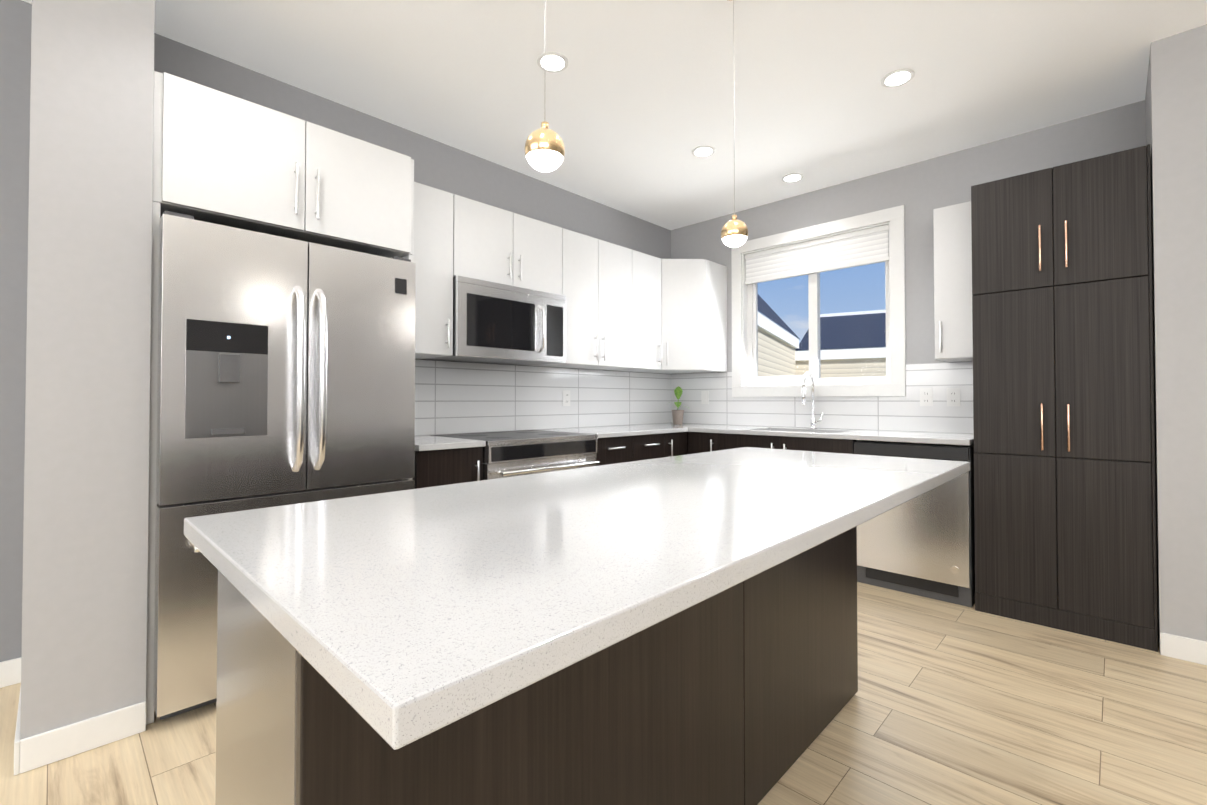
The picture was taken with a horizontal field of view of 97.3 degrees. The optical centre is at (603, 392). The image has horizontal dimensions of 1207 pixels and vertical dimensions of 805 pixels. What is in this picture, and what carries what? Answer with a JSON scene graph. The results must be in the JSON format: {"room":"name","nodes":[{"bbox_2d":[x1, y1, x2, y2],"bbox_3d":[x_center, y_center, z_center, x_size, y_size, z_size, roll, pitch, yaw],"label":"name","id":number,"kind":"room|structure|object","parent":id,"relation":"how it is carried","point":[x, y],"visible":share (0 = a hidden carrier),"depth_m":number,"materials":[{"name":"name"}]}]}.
{"room":"kitchen","nodes":[
{"label":"kitchen","id":0,"kind":"room"},
{"bbox_2d":[0,0,31,661],"bbox_3d":[-3.725,-0.234,0.837,0.150,2.760,3.856,-1,-1,44],"label":"wall","id":1,"kind":"structure","parent":0,"point":[15,49],"depth_m":2.13,"materials":[{"name":"grey paint"}]},
{"bbox_2d":[0,659,15,687],"bbox_3d":[-3.655,1.095,0.770,0.015,0.100,3.826,-1,-1,44],"label":"baseboard","id":2,"kind":"structure","parent":1,"relation":"attached to","point":[5,666],"depth_m":2.10,"materials":[{"name":"white wood"}]},
{"bbox_2d":[20,0,154,739],"bbox_3d":[-1.958,-0.216,2.014,0.780,2.760,0.292,-1,-1,44],"label":"wall","id":3,"kind":"structure","parent":0,"point":[85,558],"depth_m":1.73,"materials":[{"name":"grey paint"}]},
{"bbox_2d":[12,657,31,775],"bbox_3d":[-2.045,1.111,1.867,0.752,0.100,0.018,-1,-1,44],"label":"baseboard","id":4,"kind":"structure","parent":3,"relation":"attached to","point":[23,747],"depth_m":1.62,"materials":[{"name":"white wood"}]},
{"bbox_2d":[16,701,145,769],"bbox_3d":[-1.669,1.109,1.724,0.012,0.100,0.278,-1,-1,44],"label":"baseboard","id":5,"kind":"structure","parent":3,"relation":"attached to","point":[48,747],"depth_m":1.72,"materials":[{"name":"white wood"}]},
{"bbox_2d":[154,33,670,435],"bbox_3d":[-0.695,-0.190,3.778,0.150,2.760,4.002,-1,-1,44],"label":"wall","id":6,"kind":"structure","parent":0,"point":[445,167],"depth_m":3.34,"materials":[{"name":"grey paint"}]},
{"bbox_2d":[413,182,452,358],"bbox_3d":[-1.097,-0.667,3.000,0.358,0.920,0.346,-1,-1,44],"label":"upper cabinet","id":7,"kind":"object","parent":6,"relation":"attached to","point":[433,207],"depth_m":2.91,"materials":[{"name":"white wood"}]},
{"bbox_2d":[453,194,560,294],"bbox_3d":[-0.691,-0.888,3.424,0.358,0.465,0.819,-1,-1,44],"label":"upper cabinet","id":8,"kind":"object","parent":6,"relation":"attached to","point":[491,243],"depth_m":3.25,"materials":[{"name":"white wood"}]},
{"bbox_2d":[427,275,565,365],"bbox_3d":[-0.655,-0.426,3.382,0.458,0.450,0.816,-1,-1,44],"label":"microwave","id":9,"kind":"object","parent":8,"relation":"attached to","point":[496,323],"visible":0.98,"depth_m":3.22,"materials":[{"name":"silver metal"}]},
{"bbox_2d":[415,360,670,435],"bbox_3d":[-0.348,0.043,4.018,0.008,0.460,2.866,-1,-1,44],"label":"tile backsplash","id":10,"kind":"structure","parent":6,"relation":"attached to","point":[457,397],"depth_m":3.81,"materials":[{"name":"white tile"}]},
{"bbox_2d":[563,390,569,405],"bbox_3d":[-0.283,0.044,4.074,0.006,0.120,0.075,-1,-1,44],"label":"electrical outlet","id":11,"kind":"object","parent":10,"relation":"attached to","point":[566,397],"visible":1,"depth_m":4.07,"materials":[{"name":"white plastic"}]},
{"bbox_2d":[530,228,632,369],"bbox_3d":[-0.157,-0.653,3.975,0.358,0.920,0.719,-1,-1,44],"label":"upper cabinet","id":12,"kind":"object","parent":6,"relation":"attached to","point":[611,292],"depth_m":3.84,"materials":[{"name":"white wood"}]},
{"bbox_2d":[612,250,661,370],"bbox_3d":[0.221,-0.647,4.367,0.358,0.920,0.371,-1,-1,44],"label":"upper cabinet","id":13,"kind":"object","parent":6,"relation":"attached to","point":[647,344],"depth_m":4.24,"materials":[{"name":"white wood"}]},
{"bbox_2d":[0,582,1206,804],"bbox_3d":[0.193,1.183,-0.084,7.040,0.100,8.300,-1,-1,44],"label":"floor","id":14,"kind":"structure","parent":0,"point":[950,704],"depth_m":1.80,"materials":[{"name":"wood"}]},
{"bbox_2d":[146,71,413,724],"bbox_3d":[-1.454,0.017,2.406,0.654,2.305,0.972,-1,-1,44],"label":"tall cabinet","id":15,"kind":"object","parent":14,"relation":"on","point":[221,158],"visible":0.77,"depth_m":2.10,"materials":[{"name":"white wood"}]},
{"bbox_2d":[153,211,415,719],"bbox_3d":[-1.401,0.271,2.337,0.724,1.795,0.913,-1,-1,44],"label":"refrigerator","id":16,"kind":"object","parent":14,"relation":"on","point":[285,371],"visible":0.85,"depth_m":2.01,"materials":[{"name":"silver metal"}]},
{"bbox_2d":[412,447,482,488],"bbox_3d":[-0.980,0.732,2.887,0.654,0.889,0.376,-1,-1,44],"label":"base cabinet","id":17,"kind":"object","parent":14,"relation":"on","point":[432,468],"visible":0.23,"depth_m":2.67,"materials":[{"name":"brown wood"}]},
{"bbox_2d":[415,435,485,450],"bbox_3d":[-0.984,0.272,2.898,0.643,0.030,0.376,-1,-1,44],"label":"countertop","id":18,"kind":"structure","parent":17,"relation":"on","point":[425,443],"depth_m":2.73,"materials":[{"name":"white stone"}]},
{"bbox_2d":[430,430,598,479],"bbox_3d":[-0.534,0.723,3.291,0.715,0.918,0.816,-1,-1,44],"label":"range","id":19,"kind":"object","parent":14,"relation":"on","point":[513,453],"visible":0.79,"depth_m":3.07,"materials":[{"name":"silver metal"}]},
{"bbox_2d":[215,527,857,804],"bbox_3d":[0.119,0.712,1.530,0.516,0.889,1.950,-1,-1,44],"label":"kitchen island","id":20,"kind":"object","parent":14,"relation":"on","point":[680,629],"depth_m":1.06,"materials":[{"name":"brown wood"}]},
{"bbox_2d":[184,447,969,758],"bbox_3d":[0.253,0.248,1.393,0.851,0.032,2.030,-1,-1,44],"label":"island countertop","id":21,"kind":"structure","parent":20,"relation":"on","point":[423,613],"depth_m":0.73,"materials":[{"name":"white stone"}]},
{"bbox_2d":[596,432,686,465],"bbox_3d":[0.086,0.748,3.992,0.654,0.889,1.046,-1,-1,44],"label":"base cabinet","id":22,"kind":"object","parent":14,"relation":"on","point":[615,450],"visible":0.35,"depth_m":3.75,"materials":[{"name":"brown wood"}]},
{"bbox_2d":[537,423,688,437],"bbox_3d":[0.074,0.288,3.992,0.646,0.030,1.020,-1,-1,44],"label":"countertop","id":23,"kind":"structure","parent":22,"relation":"on","point":[642,429],"depth_m":3.90,"materials":[{"name":"white stone"}]},
{"bbox_2d":[687,432,762,453],"bbox_3d":[0.977,0.753,4.291,0.283,0.888,0.618,-1,-1,44],"label":"base cabinet","id":24,"kind":"object","parent":14,"relation":"on","point":[699,442],"depth_m":3.98,"materials":[{"name":"brown wood"}]},
{"bbox_2d":[677,423,973,444],"bbox_3d":[1.310,0.392,3.956,2.474,0.240,0.646,-1,-1,44],"label":"countertop","id":25,"kind":"structure","parent":24,"relation":"on","point":[848,434],"depth_m":3.50,"materials":[{"name":"white stone"}]},
{"bbox_2d":[669,386,685,423],"bbox_3d":[0.667,0.113,4.770,0.188,0.342,0.208,-1,-1,44],"label":"potted plant","id":26,"kind":"object","parent":25,"relation":"on","point":[677,414],"visible":1,"depth_m":4.74,"materials":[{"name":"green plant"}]},
{"bbox_2d":[801,372,823,428],"bbox_3d":[1.558,0.060,3.960,0.109,0.424,0.214,-1,-1,44],"label":"faucet","id":27,"kind":"object","parent":25,"relation":"on","point":[813,421],"visible":1,"depth_m":4.01,"materials":[{"name":"silver metal"}]},
{"bbox_2d":[854,440,974,607],"bbox_3d":[1.976,0.745,3.304,0.600,0.875,0.597,-1,-1,44],"label":"dishwasher","id":28,"kind":"object","parent":14,"relation":"on","point":[922,545],"visible":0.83,"depth_m":3.03,"materials":[{"name":"grey metal"}]},
{"bbox_2d":[971,144,1157,651],"bbox_3d":[2.453,0.023,2.855,0.684,2.305,0.654,-1,-1,44],"label":"pantry cabinet","id":29,"kind":"object","parent":14,"relation":"on","point":[1064,439],"visible":1,"depth_m":2.61,"materials":[{"name":"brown wood"}]},
{"bbox_2d":[1160,632,1206,664],"bbox_3d":[3.706,1.101,1.187,3.402,0.100,0.015,-1,-1,44],"label":"baseboard","id":30,"kind":"structure","parent":14,"relation":"on","point":[1174,646],"depth_m":2.32,"materials":[{"name":"white wood"}]},
{"bbox_2d":[22,0,1206,229],"bbox_3d":[0.193,-1.677,-0.041,7.040,0.100,8.300,-1,-1,44],"label":"ceiling","id":31,"kind":"structure","parent":0,"point":[644,98],"depth_m":2.65,"materials":[{"name":"white paint"}]},
{"bbox_2d":[525,0,564,171],"bbox_3d":[-0.152,-1.090,1.380,0.110,1.032,0.110,-1,-1,44],"label":"pendant light","id":32,"kind":"object","parent":31,"relation":"hanging from","point":[544,148],"visible":1,"depth_m":1.34,"materials":[{"name":"gold metal"}]},
{"bbox_2d":[537,52,567,72],"bbox_3d":[-0.244,-1.585,2.551,0.150,0.008,0.150,-1,-1,44],"label":"recessed light","id":33,"kind":"object","parent":31,"relation":"in","point":[554,62],"visible":0.96,"depth_m":2.54,"materials":[{"name":"white plastic"}]},
{"bbox_2d":[692,146,714,156],"bbox_3d":[0.652,-1.571,3.464,0.150,0.008,0.150,-1,-1,44],"label":"recessed light","id":34,"kind":"object","parent":31,"relation":"in","point":[703,151],"visible":1,"depth_m":3.45,"materials":[{"name":"white plastic"}]},
{"bbox_2d":[721,0,747,246],"bbox_3d":[0.508,-1.080,2.063,0.110,1.032,0.110,-1,-1,44],"label":"pendant light","id":35,"kind":"object","parent":31,"relation":"hanging from","point":[734,231],"visible":1,"depth_m":2.03,"materials":[{"name":"gold metal"}]},
{"bbox_2d":[782,173,802,181],"bbox_3d":[1.378,-1.565,3.873,0.150,0.008,0.150,-1,-1,44],"label":"recessed light","id":36,"kind":"object","parent":31,"relation":"in","point":[793,177],"visible":1,"depth_m":3.86,"materials":[{"name":"white plastic"}]},
{"bbox_2d":[881,69,914,87],"bbox_3d":[1.482,-1.583,2.676,0.150,0.008,0.150,-1,-1,44],"label":"recessed light","id":37,"kind":"object","parent":31,"relation":"in","point":[897,78],"visible":1,"depth_m":2.67,"materials":[{"name":"white plastic"}]},
{"bbox_2d":[671,100,1145,440],"bbox_3d":[1.839,-0.187,4.010,3.178,2.760,0.150,-1,-1,44],"label":"wall","id":38,"kind":"structure","parent":0,"point":[920,191],"depth_m":3.60,"materials":[{"name":"grey paint"}]},
{"bbox_2d":[629,259,726,373],"bbox_3d":[0.651,-0.643,4.633,0.608,0.920,0.608,-1,-1,44],"label":"upper cabinet","id":39,"kind":"object","parent":38,"relation":"attached to","point":[693,315],"visible":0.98,"depth_m":4.38,"materials":[{"name":"white wood"}]},
{"bbox_2d":[731,205,905,396],"bbox_3d":[1.650,-0.628,4.185,1.343,1.323,0.170,-1,-1,44],"label":"window","id":40,"kind":"structure","parent":38,"relation":"in","point":[747,381],"depth_m":4.16,"materials":[{"name":"white plastic"}]},
{"bbox_2d":[745,225,888,284],"bbox_3d":[1.631,-1.061,4.172,1.129,0.252,0.045,-1,-1,44],"label":"window blind","id":41,"kind":"object","parent":40,"relation":"attached to","point":[857,248],"visible":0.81,"depth_m":4.11,"materials":[{"name":"white fabric"}]},
{"bbox_2d":[671,362,973,433],"bbox_3d":[1.545,0.046,4.178,2.452,0.460,0.008,-1,-1,44],"label":"tile backsplash","id":42,"kind":"structure","parent":38,"relation":"attached to","point":[894,413],"depth_m":3.91,"materials":[{"name":"white tile"}]},
{"bbox_2d":[701,391,708,403],"bbox_3d":[0.912,0.044,4.777,0.075,0.120,0.007,-1,-1,44],"label":"outlet","id":43,"kind":"object","parent":42,"relation":"attached to","point":[704,397],"visible":1,"depth_m":4.77,"materials":[{"name":"white plastic"}]},
{"bbox_2d":[920,388,932,405],"bbox_3d":[2.168,0.032,3.567,0.075,0.120,0.006,-1,-1,44],"label":"electrical outlet","id":44,"kind":"object","parent":42,"relation":"attached to","point":[926,396],"visible":1,"depth_m":3.56,"materials":[{"name":"white plastic"}]},
{"bbox_2d":[947,388,959,405],"bbox_3d":[2.279,0.030,3.459,0.075,0.120,0.006,-1,-1,44],"label":"electrical outlet","id":45,"kind":"object","parent":42,"relation":"attached to","point":[953,396],"visible":1,"depth_m":3.46,"materials":[{"name":"white plastic"}]},
{"bbox_2d":[933,201,972,361],"bbox_3d":[2.211,-0.663,3.278,0.230,0.920,0.394,-1,-1,44],"label":"upper cabinet","id":46,"kind":"object","parent":38,"relation":"attached to","point":[953,284],"visible":0.73,"depth_m":3.17,"materials":[{"name":"white wood"}]},
{"bbox_2d":[1145,24,1206,649],"bbox_3d":[3.993,-0.224,1.490,3.422,2.760,0.790,-1,-1,44],"label":"wall","id":47,"kind":"structure","parent":0,"point":[1176,112],"depth_m":2.34,"materials":[{"name":"grey paint"}]},
{"label":"outside","id":48,"kind":"structure","parent":0,"visible":0},
{"bbox_3d":[25.236,2.029,23.338,70.000,0.100,59.500,-1,-1,44],"label":"ground","id":49,"kind":"structure","parent":48,"visible":0},
{"bbox_2d":[758,295,885,377],"bbox_3d":[10.926,-1.274,9.652,15.946,6.100,20.138,-1,-1,44],"label":"neighbor house","id":50,"kind":"structure","parent":49,"relation":"on","point":[777,351],"depth_m":10.63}
]}

